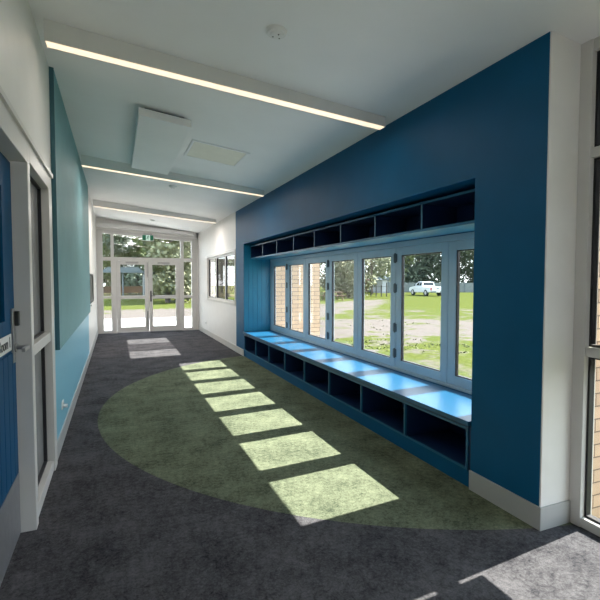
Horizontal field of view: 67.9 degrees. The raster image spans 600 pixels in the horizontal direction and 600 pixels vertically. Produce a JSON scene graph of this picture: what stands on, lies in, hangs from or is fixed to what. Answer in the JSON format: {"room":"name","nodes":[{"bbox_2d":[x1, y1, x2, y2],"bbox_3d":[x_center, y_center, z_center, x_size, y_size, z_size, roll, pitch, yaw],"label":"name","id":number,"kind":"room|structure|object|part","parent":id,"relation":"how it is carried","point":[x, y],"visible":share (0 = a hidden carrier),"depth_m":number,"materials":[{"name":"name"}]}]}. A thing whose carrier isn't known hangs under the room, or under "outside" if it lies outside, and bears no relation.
{"room":"school corridor","nodes":[
{"label":"school corridor","id":0,"kind":"room"},
{"bbox_2d":[0,0,97,439],"bbox_3d":[-2.923,-0.469,5.512,0.200,3.500,15.650,-1,3,-22],"label":"wall","id":1,"kind":"structure","parent":0,"point":[24,68],"depth_m":3.19,"materials":[{"name":"paint"}]},
{"bbox_2d":[0,86,57,532],"bbox_3d":[-1.660,0.219,2.623,0.168,2.375,2.175,-1,3,-22],"label":"door frame","id":2,"kind":"structure","parent":1,"relation":"in","point":[30,175],"depth_m":2.70,"materials":[{"name":"metal"}]},
{"bbox_2d":[0,152,29,585],"bbox_3d":[-1.470,0.318,2.174,0.129,2.193,1.012,-1,3,-22],"label":"door","id":3,"kind":"structure","parent":2,"relation":"attached to","point":[10,518],"depth_m":2.42,"materials":[{"name":"blue wood"}]},
{"bbox_3d":[-1.472,-0.232,2.121,0.012,0.750,0.490,-1,3,-22],"label":"vision frame","id":4,"kind":"part","parent":3,"relation":"part of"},
{"bbox_3d":[-1.486,1.228,2.208,0.004,0.365,0.995,-1,3,-22],"label":"kick plate","id":5,"kind":"part","parent":3,"relation":"part of","materials":[{"name":"metal"}]},
{"bbox_3d":[-1.647,0.204,2.563,0.012,0.310,0.065,-1,3,-22],"label":"lock plate","id":6,"kind":"part","parent":3,"relation":"part of","materials":[{"name":"metal"}]},
{"bbox_3d":[-1.589,0.276,2.537,0.072,0.054,0.157,-1,3,-22],"label":"lever handle","id":7,"kind":"part","parent":3,"relation":"part of","materials":[{"name":"metal"}]},
{"bbox_3d":[-1.594,-0.953,2.600,0.026,0.030,2.175,-1,3,-22],"label":"head trim","id":8,"kind":"part","parent":2,"relation":"part of","materials":[{"name":"metal"}]},
{"bbox_3d":[-1.871,-0.288,3.080,0.008,1.100,0.820,-1,3,-22],"label":"pane","id":9,"kind":"part","parent":2,"relation":"part of","materials":[{"name":"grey glass"}]},
{"bbox_3d":[-1.871,0.821,3.128,0.008,0.940,0.820,-1,3,-22],"label":"pane","id":10,"kind":"part","parent":2,"relation":"part of","materials":[{"name":"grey glass"}]},
{"bbox_2d":[61,399,67,409],"bbox_3d":[-2.244,0.997,4.259,0.050,0.072,0.116,-1,3,-22],"label":"power outlet","id":11,"kind":"object","parent":1,"relation":"attached to","point":[63,405],"visible":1,"depth_m":4.22,"materials":[{"name":"white plastic"}]},
{"bbox_2d":[49,67,89,349],"bbox_3d":[-3.081,-0.878,6.186,0.035,2.420,5.154,-1,3,-22],"label":"wall panel","id":12,"kind":"object","parent":1,"relation":"attached to","point":[70,218],"visible":0.94,"depth_m":4.64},
{"bbox_2d":[57,330,97,457],"bbox_3d":[-3.902,1.100,8.230,0.014,0.130,9.810,-1,3,-22],"label":"baseboard","id":13,"kind":"structure","parent":1,"relation":"attached to","point":[61,438],"depth_m":5.08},
{"bbox_2d":[90,274,94,305],"bbox_3d":[-4.383,-0.227,9.398,0.059,0.640,1.600,-1,3,-22],"label":"notice board","id":14,"kind":"object","parent":1,"relation":"attached to","point":[92,302],"visible":0.69,"depth_m":9.54,"materials":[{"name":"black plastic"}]},
{"bbox_2d":[96,217,198,329],"bbox_3d":[-4.499,-0.807,13.321,2.860,3.500,0.200,-1,3,-22],"label":"wall","id":15,"kind":"structure","parent":0,"point":[101,220],"depth_m":13.09,"materials":[{"name":"white paint"}]},
{"bbox_2d":[95,222,194,235],"bbox_3d":[-4.490,-2.070,13.075,2.730,0.274,0.160,-1,3,-22],"label":"trim","id":16,"kind":"structure","parent":15,"relation":"attached to","point":[98,224],"depth_m":12.98,"materials":[{"name":"white paint"}]},
{"bbox_2d":[96,229,197,333],"bbox_3d":[-4.488,-0.547,13.266,2.800,2.985,0.110,-1,3,-22],"label":"window","id":17,"kind":"structure","parent":15,"relation":"in","point":[100,258],"depth_m":12.98,"materials":[{"name":"metal"}]},
{"bbox_2d":[116,261,148,332],"bbox_3d":[-4.895,-0.099,13.079,0.876,2.083,0.090,-1,3,-22],"label":"door","id":18,"kind":"structure","parent":17,"relation":"attached to","point":[118,263],"depth_m":13.08,"materials":[{"name":"metal"}]},
{"bbox_2d":[148,261,179,330],"bbox_3d":[-4.075,-0.113,13.410,0.877,2.083,0.105,-1,3,-22],"label":"door","id":19,"kind":"structure","parent":17,"relation":"attached to","point":[151,296],"depth_m":13.40,"materials":[{"name":"metal"}]},
{"bbox_2d":[142,233,153,240],"bbox_3d":[-4.467,-1.843,13.094,0.330,0.210,0.046,-1,3,-22],"label":"exit sign","id":20,"kind":"object","parent":15,"relation":"hanging from","point":[145,237],"visible":1,"depth_m":13.07,"materials":[{"name":"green plastic"}]},
{"bbox_2d":[276,263,319,336],"bbox_3d":[-0.095,-0.266,9.507,1.030,3.250,0.250,-1,3,-22],"label":"brick wall","id":21,"kind":"structure","parent":0,"point":[296,270],"depth_m":9.41,"materials":[{"name":"beige brick"}]},
{"bbox_2d":[0,330,599,599],"bbox_3d":[-1.383,1.310,6.275,3.770,0.120,15.740,-1,3,-22],"label":"floor","id":22,"kind":"structure","parent":0,"point":[187,468],"depth_m":2.95,"materials":[{"name":"carpet"}]},
{"bbox_2d":[150,330,182,332],"bbox_3d":[-3.982,0.938,13.323,0.940,0.011,0.270,-1,3,-22],"label":"threshold","id":23,"kind":"object","parent":22,"relation":"on","point":[173,330],"visible":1,"depth_m":13.25,"materials":[{"name":"grey metal"}]},
{"bbox_2d":[243,330,471,486],"bbox_3d":[0.306,1.002,6.213,0.585,0.497,6.193,-1,3,-22],"label":"storage bench","id":24,"kind":"object","parent":22,"relation":"on","point":[429,421],"visible":0.87,"depth_m":4.66,"materials":[{"name":"blue laminate"}]},
{"bbox_3d":[0.063,0.821,6.110,0.018,0.021,6.152,-1,3,-22],"label":"rail","id":25,"kind":"part","parent":24,"relation":"part of","materials":[{"name":"blue wood"}]},
{"bbox_3d":[0.306,0.772,6.204,0.585,0.037,6.192,-1,3,-22],"label":"seat","id":26,"kind":"part","parent":24,"relation":"part of","materials":[{"name":"blue laminate"}]},
{"bbox_3d":[0.534,0.956,6.306,0.020,0.336,6.140,-1,3,-22],"label":"panel","id":27,"kind":"part","parent":24,"relation":"part of","materials":[{"name":"blue laminate"}]},
{"bbox_2d":[28,0,599,232],"bbox_3d":[-1.473,-2.035,6.478,3.770,0.755,16.450,-1,3,-22],"label":"ceiling","id":28,"kind":"structure","parent":0,"point":[388,59],"depth_m":3.32,"materials":[{"name":"paint"}]},
{"bbox_2d":[93,199,215,223],"bbox_3d":[-3.295,-2.032,10.300,2.688,0.414,0.095,-1,3,-18],"label":"linear light","id":29,"kind":"object","parent":28,"relation":"hanging from","point":[96,203],"visible":1,"depth_m":10.19,"materials":[{"name":"white plastic"}]},
{"bbox_2d":[131,107,190,174],"bbox_3d":[-1.752,-1.868,5.433,0.500,0.168,2.200,-1,3,-22],"label":"ceiling box","id":30,"kind":"object","parent":28,"relation":"attached to","point":[159,138],"visible":1,"depth_m":5.00,"materials":[{"name":"paint"}]},
{"bbox_3d":[-1.752,-1.909,5.431,0.380,0.086,2.080,-1,3,-22],"label":"mounting frame","id":31,"kind":"part","parent":30,"relation":"part of","materials":[{"name":"white metal"}]},
{"bbox_2d":[81,155,263,196],"bbox_3d":[-1.862,-1.882,6.838,2.688,0.414,0.094,-1,3,-19],"label":"linear light","id":32,"kind":"object","parent":28,"relation":"hanging from","point":[86,161],"visible":1,"depth_m":6.74,"materials":[{"name":"white plastic"}]},
{"bbox_2d":[43,18,384,129],"bbox_3d":[-0.510,-1.741,3.570,2.688,0.414,0.094,-1,3,-20],"label":"linear light","id":33,"kind":"object","parent":28,"relation":"hanging from","point":[58,36],"visible":1,"depth_m":3.40,"materials":[{"name":"white plastic"}]},
{"bbox_2d":[184,139,249,166],"bbox_3d":[-1.062,-1.841,5.622,0.690,0.105,0.700,-1,3,-22],"label":"ceiling vent","id":34,"kind":"object","parent":28,"relation":"in","point":[196,149],"visible":1,"depth_m":5.59,"materials":[{"name":"metal"}]},
{"bbox_2d":[266,24,286,38],"bbox_3d":[-0.150,-1.734,2.896,0.136,0.052,0.136,-1,3,-22],"label":"smoke detector","id":35,"kind":"object","parent":28,"relation":"attached to","point":[274,31],"visible":0.99,"depth_m":2.86,"materials":[{"name":"white plastic"}]},
{"bbox_2d":[198,32,549,505],"bbox_3d":[-0.558,-0.343,8.397,0.650,3.000,12.141,-1,3,-22],"label":"wall","id":36,"kind":"structure","parent":0,"point":[487,133],"depth_m":3.10,"materials":[{"name":"blue paint"}]},
{"bbox_2d":[198,326,243,355],"bbox_3d":[-2.142,0.962,11.421,0.012,0.130,5.250,-1,3,-22],"label":"baseboard","id":37,"kind":"structure","parent":36,"relation":"attached to","point":[235,348],"depth_m":10.64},
{"bbox_2d":[207,249,235,305],"bbox_3d":[-1.895,-0.547,11.020,0.212,1.220,3.200,-1,3,-22],"label":"window","id":38,"kind":"structure","parent":36,"relation":"in","point":[221,258],"depth_m":11.11,"materials":[{"name":"metal"}]},
{"bbox_3d":[-2.329,-0.587,11.954,0.040,1.108,1.028,-1,3,-22],"label":"sash","id":39,"kind":"part","parent":38,"relation":"part of","materials":[{"name":"metal"}]},
{"bbox_3d":[-1.935,-0.546,11.003,0.040,1.108,1.028,-1,3,-22],"label":"sash","id":40,"kind":"part","parent":38,"relation":"part of","materials":[{"name":"metal"}]},
{"bbox_3d":[-1.935,-0.546,11.003,0.008,1.004,0.926,-1,3,-22],"label":"pane","id":41,"kind":"part","parent":38,"relation":"part of","materials":[{"name":"clear glass"}]},
{"bbox_3d":[-1.542,-0.505,10.052,0.040,1.108,1.028,-1,3,-22],"label":"sash","id":42,"kind":"part","parent":38,"relation":"part of","materials":[{"name":"metal"}]},
{"bbox_2d":[244,244,269,331],"bbox_3d":[-0.865,-0.246,9.030,0.552,1.750,0.004,-1,3,-22],"label":"wall panel","id":43,"kind":"object","parent":36,"relation":"attached to","point":[258,287],"depth_m":9.03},
{"bbox_2d":[251,189,474,258],"bbox_3d":[0.379,-0.832,6.165,0.402,0.259,6.192,-1,3,-22],"label":"cubby shelf","id":44,"kind":"object","parent":36,"relation":"attached to","point":[454,213],"visible":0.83,"depth_m":4.74,"materials":[{"name":"blue laminate"}]},
{"bbox_3d":[0.380,-0.714,6.170,0.395,0.019,6.192,-1,3,-22],"label":"panel","id":45,"kind":"part","parent":44,"relation":"part of","materials":[{"name":"blue wood"}]},
{"bbox_3d":[0.559,-0.837,6.239,0.013,0.218,6.192,-1,3,-22],"label":"panel","id":46,"kind":"part","parent":44,"relation":"part of","materials":[{"name":"blue laminate"}]},
{"bbox_2d":[270,232,473,394],"bbox_3d":[0.615,0.021,6.299,0.095,1.453,6.194,-1,3,-22],"label":"window","id":47,"kind":"structure","parent":36,"relation":"in","point":[450,246],"depth_m":5.12,"materials":[{"name":"metal"}]},
{"bbox_3d":[-0.383,-0.068,8.705,0.050,1.362,0.863,-1,3,-22],"label":"sash","id":48,"kind":"part","parent":47,"relation":"part of","materials":[{"name":"metal"}]},
{"bbox_3d":[-0.051,-0.034,7.903,0.050,1.362,0.863,-1,3,-22],"label":"sash","id":49,"kind":"part","parent":47,"relation":"part of","materials":[{"name":"metal"}]},
{"bbox_3d":[0.281,0.001,7.101,0.050,1.362,0.863,-1,3,-22],"label":"sash","id":50,"kind":"part","parent":47,"relation":"part of","materials":[{"name":"metal"}]},
{"bbox_3d":[0.613,0.036,6.299,0.050,1.362,0.863,-1,3,-22],"label":"sash","id":51,"kind":"part","parent":47,"relation":"part of","materials":[{"name":"metal"}]},
{"bbox_3d":[0.945,0.070,5.497,0.050,1.362,0.863,-1,3,-22],"label":"sash","id":52,"kind":"part","parent":47,"relation":"part of","materials":[{"name":"metal"}]},
{"bbox_3d":[1.277,0.105,4.695,0.050,1.362,0.863,-1,3,-22],"label":"sash","id":53,"kind":"part","parent":47,"relation":"part of","materials":[{"name":"metal"}]},
{"bbox_3d":[1.608,0.140,3.893,0.050,1.362,0.863,-1,3,-22],"label":"sash","id":54,"kind":"part","parent":47,"relation":"part of","materials":[{"name":"metal"}]},
{"bbox_2d":[469,470,541,530],"bbox_3d":[1.351,1.322,2.981,0.012,0.140,0.593,-1,3,-22],"label":"baseboard","id":55,"kind":"structure","parent":36,"relation":"attached to","point":[519,507],"depth_m":2.93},
{"bbox_2d":[539,31,580,506],"bbox_3d":[1.597,-0.098,2.719,0.289,3.000,0.010,-1,3,-22],"label":"wall","id":56,"kind":"structure","parent":0,"point":[565,53],"depth_m":2.70,"materials":[{"name":"white paint"}]},
{"bbox_2d":[541,500,570,530],"bbox_3d":[1.594,1.332,2.768,0.275,0.140,0.012,-1,3,-22],"label":"baseboard","id":57,"kind":"structure","parent":56,"relation":"attached to","point":[557,514],"depth_m":2.76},
{"bbox_2d":[592,238,599,518],"bbox_3d":[2.139,0.054,3.254,0.965,3.150,0.470,-1,3,-22],"label":"brick pier","id":58,"kind":"object","parent":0,"point":[596,448],"visible":0.11,"depth_m":2.97,"materials":[{"name":"beige brick"}]},
{"bbox_3d":[2.446,-1.552,1.110,0.180,0.155,3.505,-1,3,-22],"label":"wall","id":59,"kind":"structure","parent":0,"visible":0},
{"bbox_2d":[569,36,599,536],"bbox_3d":[2.413,-0.003,1.166,0.110,2.945,3.510,-1,3,-22],"label":"window","id":60,"kind":"structure","parent":59,"relation":"in","point":[586,351],"depth_m":2.71,"materials":[{"name":"metal"}]},
{"label":"outside","id":61,"kind":"structure","parent":0,"visible":0},
{"bbox_2d":[103,286,472,377],"bbox_3d":[14.044,-1.115,70.748,200.000,0.350,200.000,-1,3,-22],"label":"ground","id":62,"kind":"structure","parent":61,"point":[420,309],"depth_m":20.91,"materials":[{"name":"green plant"}]},
{"bbox_2d":[103,236,138,285],"bbox_3d":[-25.876,-5.726,65.280,8.461,10.177,6.996,-2,3,-40],"label":"tree","id":63,"kind":"object","parent":62,"relation":"on","point":[104,280],"visible":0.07,"depth_m":64.14,"materials":[{"name":"green plant"}]},
{"bbox_2d":[102,233,143,282],"bbox_3d":[-24.467,-5.030,58.151,7.966,9.030,7.761,2,3,44],"label":"tree","id":64,"kind":"object","parent":62,"relation":"on","point":[131,252],"visible":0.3,"depth_m":56.69,"materials":[{"name":"green plant"}]},
{"bbox_2d":[103,267,144,295],"bbox_3d":[-19.004,-1.875,47.849,4.600,3.250,3.000,-1,3,-22],"label":"shelter","id":65,"kind":"object","parent":62,"relation":"on","point":[106,289],"visible":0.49,"depth_m":47.43,"materials":[{"name":"metal"}]},
{"bbox_3d":[-19.433,-1.146,48.921,4.000,0.700,0.250,-1,3,-22],"label":"rail","id":66,"kind":"part","parent":65,"relation":"part of","materials":[{"name":"brown wood"}]},
{"bbox_3d":[-18.507,-1.529,46.661,0.138,2.660,0.138,-1,3,-22],"label":"post","id":67,"kind":"part","parent":65,"relation":"part of","materials":[{"name":"grey metal"}]},
{"bbox_3d":[-17.560,-1.667,49.864,0.138,2.660,0.138,-1,3,-22],"label":"post","id":68,"kind":"part","parent":65,"relation":"part of","materials":[{"name":"grey metal"}]},
{"bbox_2d":[103,234,160,294],"bbox_3d":[-20.693,-6.234,57.904,9.493,13.568,9.996,-2,3,-37],"label":"tree","id":69,"kind":"object","parent":62,"relation":"on","point":[130,279],"visible":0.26,"depth_m":55.66,"materials":[{"name":"green plant"}]},
{"bbox_2d":[104,317,191,331],"bbox_3d":[-5.846,0.974,15.900,11.300,0.220,5.450,-1,3,-22],"label":"path","id":70,"kind":"structure","parent":62,"relation":"on","point":[161,321],"depth_m":16.55,"materials":[{"name":"concrete"}]},
{"bbox_2d":[141,237,190,302],"bbox_3d":[-10.276,-3.718,36.152,7.107,8.548,5.877,2,3,31],"label":"tree","id":71,"kind":"object","parent":62,"relation":"on","point":[164,283],"visible":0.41,"depth_m":34.06,"materials":[{"name":"green plant"}]},
{"bbox_2d":[132,237,215,299],"bbox_3d":[-10.378,-5.185,41.937,9.314,10.836,9.559,1,3,29],"label":"tree","id":72,"kind":"object","parent":62,"relation":"on","point":[144,253],"visible":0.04,"depth_m":39.88,"materials":[{"name":"green plant"}]},
{"bbox_3d":[-10.378,-6.162,41.895,9.314,8.881,9.559,1,3,29],"label":"crown","id":73,"kind":"part","parent":72,"relation":"part of","materials":[{"name":"green plant"}]},
{"bbox_2d":[215,255,234,296],"bbox_3d":[-7.925,-5.511,49.460,9.559,10.836,9.314,1,3,25],"label":"tree","id":74,"kind":"object","parent":62,"relation":"on","point":[232,256],"visible":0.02,"depth_m":49.95,"materials":[{"name":"green plant"}]},
{"bbox_3d":[-7.925,-6.487,49.418,9.559,8.881,9.314,1,3,25],"label":"crown","id":75,"kind":"part","parent":74,"relation":"part of","materials":[{"name":"green plant"}]},
{"bbox_2d":[229,257,234,292],"bbox_3d":[-8.796,-7.340,69.328,11.946,15.075,10.413,0,3,-9],"label":"tree","id":76,"kind":"object","parent":62,"relation":"on","point":[231,277],"visible":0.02,"depth_m":65.99,"materials":[{"name":"green plant"}]},
{"bbox_2d":[320,263,336,276],"bbox_3d":[4.270,-6.233,66.148,9.314,10.836,9.559,-1,3,-23],"label":"tree","id":77,"kind":"object","parent":62,"relation":"on","point":[324,267],"visible":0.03,"depth_m":63.56,"materials":[{"name":"green plant"}]},
{"bbox_2d":[320,292,345,300],"bbox_3d":[2.960,-0.319,40.024,1.800,0.804,1.720,-1,3,-22],"label":"picnic table","id":78,"kind":"object","parent":62,"relation":"on","point":[338,295],"visible":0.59,"depth_m":39.84,"materials":[{"name":"wood"}]},
{"bbox_2d":[320,261,353,296],"bbox_3d":[4.359,-3.956,50.290,6.430,7.734,5.317,0,3,-9],"label":"tree","id":79,"kind":"object","parent":62,"relation":"on","point":[322,281],"visible":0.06,"depth_m":50.41,"materials":[{"name":"green plant"}]},
{"bbox_2d":[334,259,377,297],"bbox_3d":[5.371,-3.568,45.640,5.037,7.327,6.092,1,3,16],"label":"tree","id":80,"kind":"object","parent":62,"relation":"on","point":[347,268],"visible":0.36,"depth_m":44.55,"materials":[{"name":"green plant"}]},
{"bbox_2d":[365,257,390,293],"bbox_3d":[9.386,-5.665,59.618,8.796,10.234,9.028,1,3,15],"label":"tree","id":81,"kind":"object","parent":62,"relation":"on","point":[381,267],"visible":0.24,"depth_m":58.44,"materials":[{"name":"green plant"}]},
{"bbox_3d":[9.386,-6.587,59.578,8.796,8.387,9.028,1,3,15],"label":"crown","id":82,"kind":"part","parent":81,"relation":"part of","materials":[{"name":"green plant"}]},
{"bbox_2d":[370,283,386,296],"bbox_3d":[9.417,-1.153,49.997,3.026,1.580,0.111,0,2,0],"label":"fence","id":83,"kind":"object","parent":62,"relation":"on","point":[386,283],"visible":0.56,"depth_m":49.95,"materials":[{"name":"grey metal"}]},
{"bbox_2d":[373,276,390,292],"bbox_3d":[12.431,-2.289,65.963,3.000,2.450,3.400,-1,3,-22],"label":"shed","id":84,"kind":"object","parent":62,"relation":"on","point":[384,281],"visible":0.56,"depth_m":64.49,"materials":[{"name":"grey metal"}]},
{"bbox_3d":[13.010,-1.964,64.575,0.800,1.880,0.028,-1,3,-22],"label":"door","id":85,"kind":"part","parent":84,"relation":"part of","materials":[{"name":"grey metal"}]},
{"bbox_2d":[365,255,418,277],"bbox_3d":[14.786,-6.749,71.470,10.090,11.438,9.831,0,2,8],"label":"tree","id":86,"kind":"object","parent":62,"relation":"on","point":[411,256],"visible":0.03,"depth_m":72.97,"materials":[{"name":"green plant"}]},
{"bbox_2d":[320,319,471,353],"bbox_3d":[4.785,1.112,14.791,9.762,0.060,14.633,0,2,0],"label":"grass","id":87,"kind":"structure","parent":62,"relation":"on","point":[384,344],"depth_m":12.32,"materials":[{"name":"green plant"}]},
{"bbox_2d":[404,253,441,282],"bbox_3d":[20.328,-7.636,76.175,10.413,15.075,11.945,2,3,45],"label":"tree","id":88,"kind":"object","parent":62,"relation":"on","point":[411,277],"visible":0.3,"depth_m":74.92,"materials":[{"name":"green plant"}]},
{"bbox_2d":[409,282,440,295],"bbox_3d":[14.990,-1.349,52.918,2.120,1.659,5.350,-1,3,-13],"label":"ute","id":89,"kind":"object","parent":62,"relation":"on","point":[426,288],"visible":0.88,"depth_m":52.30,"materials":[{"name":"white paint"}]},
{"bbox_2d":[404,282,472,291],"bbox_3d":[24.242,-1.959,67.926,18.693,1.620,0.166,0,2,0],"label":"fence","id":90,"kind":"object","parent":62,"relation":"on","point":[464,287],"visible":0.18,"depth_m":67.95,"materials":[{"name":"grey metal"}]},
{"bbox_2d":[415,252,473,282],"bbox_3d":[25.519,-8.074,79.233,11.073,15.829,11.596,0,2,-5],"label":"tree","id":91,"kind":"object","parent":62,"relation":"on","point":[437,274],"visible":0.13,"depth_m":77.21,"materials":[{"name":"green plant"}]},
{"bbox_2d":[460,250,473,282],"bbox_3d":[30.226,-7.686,77.314,10.414,15.075,11.946,2,3,41],"label":"tree","id":92,"kind":"object","parent":62,"relation":"on","point":[467,256],"visible":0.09,"depth_m":75.72,"materials":[{"name":"green plant"}]}
]}

